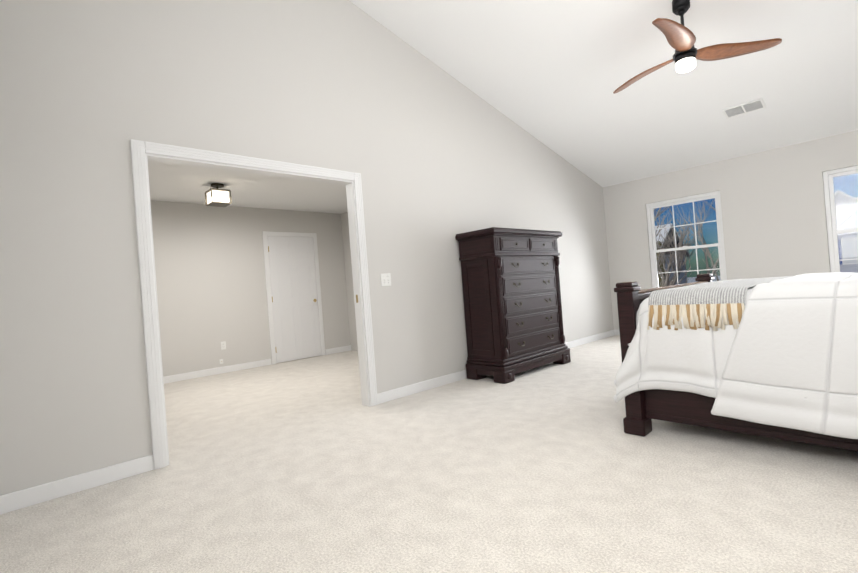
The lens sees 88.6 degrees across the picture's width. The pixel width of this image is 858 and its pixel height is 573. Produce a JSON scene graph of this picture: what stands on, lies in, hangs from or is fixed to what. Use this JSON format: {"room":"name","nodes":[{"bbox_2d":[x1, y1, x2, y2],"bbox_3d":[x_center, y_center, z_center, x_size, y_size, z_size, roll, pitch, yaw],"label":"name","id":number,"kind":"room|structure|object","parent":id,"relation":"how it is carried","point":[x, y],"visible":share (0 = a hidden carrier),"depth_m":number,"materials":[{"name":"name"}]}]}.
{"room":"bedroom","nodes":[
{"label":"bedroom","id":0,"kind":"room"},
{"bbox_2d":[150,200,350,376],"bbox_3d":[-3.203,0.041,6.390,4.810,2.470,0.105,-4,0,-43],"label":"wall","id":1,"kind":"structure","parent":0,"point":[210,279],"depth_m":6.49,"materials":[{"name":"white paint"}]},
{"bbox_2d":[163,359,270,383],"bbox_3d":[-3.611,1.260,5.834,3.120,0.095,0.014,-4,0,-43],"label":"baseboard","id":2,"kind":"structure","parent":1,"relation":"attached to","point":[204,373],"depth_m":6.32,"materials":[{"name":"white wood"}]},
{"bbox_2d":[221,341,225,349],"bbox_3d":[-3.007,0.864,6.434,0.070,0.116,0.008,-4,0,-43],"label":"outlet","id":3,"kind":"object","parent":1,"relation":"attached to","point":[223,345],"visible":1,"depth_m":6.43,"materials":[{"name":"white plastic"}]},
{"bbox_2d":[262,231,324,364],"bbox_3d":[-2.183,0.154,7.213,0.940,2.100,0.076,-4,0,-43],"label":"hall door","id":4,"kind":"structure","parent":1,"relation":"in","point":[294,301],"depth_m":7.21,"materials":[{"name":"white wood"}]},
{"bbox_2d":[325,345,350,354],"bbox_3d":[-1.591,1.117,7.739,0.520,0.095,0.014,-4,0,-43],"label":"baseboard","id":5,"kind":"structure","parent":1,"relation":"attached to","point":[345,348],"depth_m":7.72,"materials":[{"name":"white wood"}]},
{"bbox_2d":[0,0,613,495],"bbox_3d":[0.172,-1.181,4.814,7.680,4.389,0.105,-4,0,-43],"label":"wall","id":6,"kind":"structure","parent":0,"point":[438,158],"depth_m":3.11,"materials":[{"name":"white paint"}]},
{"bbox_2d":[0,455,153,514],"bbox_3d":[-2.038,1.128,2.486,0.830,0.095,0.014,-4,0,-43],"label":"baseboard","id":7,"kind":"structure","parent":6,"relation":"attached to","point":[20,499],"depth_m":2.49,"materials":[{"name":"white wood"}]},
{"bbox_2d":[130,139,377,469],"bbox_3d":[-1.218,0.070,3.416,1.745,2.090,0.151,-4,0,-43],"label":"door frame","id":8,"kind":"structure","parent":6,"relation":"attached to","point":[142,152],"depth_m":3.04,"materials":[{"name":"white wood"}]},
{"bbox_2d":[380,273,390,285],"bbox_3d":[-0.400,-0.064,4.110,0.116,0.116,0.016,-4,0,-43],"label":"switch plate","id":9,"kind":"object","parent":6,"relation":"attached to","point":[385,279],"visible":1,"depth_m":4.11,"materials":[{"name":"white plastic"}]},
{"bbox_2d":[377,330,614,403],"bbox_3d":[1.309,0.890,5.644,4.895,0.095,0.014,-4,0,-43],"label":"baseboard","id":10,"kind":"structure","parent":6,"relation":"attached to","point":[386,396],"depth_m":4.46,"materials":[{"name":"white wood"}]},
{"bbox_2d":[341,212,357,350],"bbox_3d":[-0.292,-0.176,6.720,0.105,2.470,3.415,-4,0,-43],"label":"wall","id":11,"kind":"structure","parent":0,"point":[349,282],"depth_m":7.85,"materials":[{"name":"white paint"}]},
{"bbox_2d":[0,335,857,572],"bbox_3d":[0.712,1.038,4.409,7.680,0.120,8.230,-4,0,-43],"label":"floor","id":12,"kind":"structure","parent":0,"point":[311,465],"depth_m":2.18,"materials":[{"name":"carpet"}]},
{"bbox_2d":[455,227,570,383],"bbox_3d":[0.998,0.170,5.010,1.320,1.572,0.530,-4,0,-43],"label":"dresser","id":13,"kind":"object","parent":12,"relation":"on","point":[512,301],"visible":1,"depth_m":4.68,"materials":[{"name":"brown wood"}]},
{"bbox_2d":[614,272,857,450],"bbox_3d":[2.656,0.056,2.511,1.930,1.530,2.509,-4,0,-43],"label":"bed","id":14,"kind":"object","parent":12,"relation":"on","point":[774,357],"visible":1,"depth_m":2.29,"materials":[{"name":"white fabric"}]},
{"bbox_2d":[147,0,857,213],"bbox_3d":[0.448,-2.469,4.424,7.680,2.025,8.230,-4,0,-43],"label":"ceiling","id":15,"kind":"structure","parent":0,"point":[553,75],"depth_m":4.63,"materials":[{"name":"white paint"}]},
{"bbox_2d":[205,183,231,206],"bbox_3d":[-2.582,-1.123,5.381,0.232,0.250,0.232,-4,0,-43],"label":"hall ceiling light","id":16,"kind":"object","parent":15,"relation":"attached to","point":[216,197],"visible":1,"depth_m":5.33,"materials":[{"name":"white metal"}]},
{"bbox_2d":[613,0,781,93],"bbox_3d":[1.978,-2.086,3.612,1.240,0.614,1.277,-4,0,-43],"label":"ceiling fan","id":17,"kind":"object","parent":15,"relation":"hanging from","point":[681,38],"visible":1,"depth_m":3.60,"materials":[{"name":"brown wood"}]},
{"bbox_2d":[722,98,765,118],"bbox_3d":[3.531,-1.993,4.932,0.210,0.012,0.370,15,-13,-42],"label":"ceiling vent","id":18,"kind":"object","parent":15,"relation":"in","point":[745,108],"visible":1,"depth_m":4.92,"materials":[{"name":"white plastic"}]},
{"bbox_2d":[603,130,857,329],"bbox_3d":[4.567,-0.565,5.729,0.105,2.510,4.500,-4,0,-43],"label":"wall","id":19,"kind":"structure","parent":0,"point":[773,210],"depth_m":5.87,"materials":[{"name":"white paint"}]},
{"bbox_2d":[646,191,726,287],"bbox_3d":[3.797,-0.558,6.516,0.125,1.522,1.060,-4,0,-43],"label":"window","id":20,"kind":"structure","parent":19,"relation":"in","point":[650,207],"depth_m":6.53,"materials":[{"name":"white"}]},
{"bbox_2d":[823,166,857,272],"bbox_3d":[5.211,-0.671,5.009,0.125,1.522,1.060,-4,0,-43],"label":"window","id":21,"kind":"structure","parent":19,"relation":"in","point":[830,204],"depth_m":5.34,"materials":[{"name":"white wood"}]},
{"label":"outside","id":22,"kind":"structure","parent":0,"visible":0},
{"bbox_2d":[687,276,720,282],"bbox_3d":[81.044,-1.772,80.651,213.030,0.700,300.000,-4,0,-43],"label":"snow","id":23,"kind":"object","parent":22,"point":[690,280],"depth_m":145.91,"materials":[{"name":"white snow"}]},
{"bbox_2d":[656,241,665,286],"bbox_3d":[12.497,0.314,23.616,0.914,5.522,0.910,-4,0,-43],"label":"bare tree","id":24,"kind":"object","parent":23,"relation":"on","point":[661,265],"depth_m":23.42,"materials":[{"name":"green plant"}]},
{"bbox_2d":[655,223,688,284],"bbox_3d":[19.488,-1.707,50.021,11.150,8.630,15.200,-4,0,-43],"label":"house","id":25,"kind":"structure","parent":23,"relation":"on","point":[681,276],"depth_m":45.89,"materials":[{"name":"grey"}]},
{"bbox_2d":[654,198,720,286],"bbox_3d":[8.889,-0.322,14.722,8.540,7.189,3.160,-4,0,-37],"label":"bare tree","id":26,"kind":"object","parent":23,"relation":"on","point":[667,275],"depth_m":12.98,"materials":[{"name":"beige plant"}]},
{"bbox_2d":[834,190,857,272],"bbox_3d":[32.395,-2.572,29.855,11.950,8.510,14.100,-4,0,-43],"label":"house","id":27,"kind":"structure","parent":23,"relation":"on","point":[845,265],"depth_m":28.55,"materials":[{"name":"grey"}]}
]}

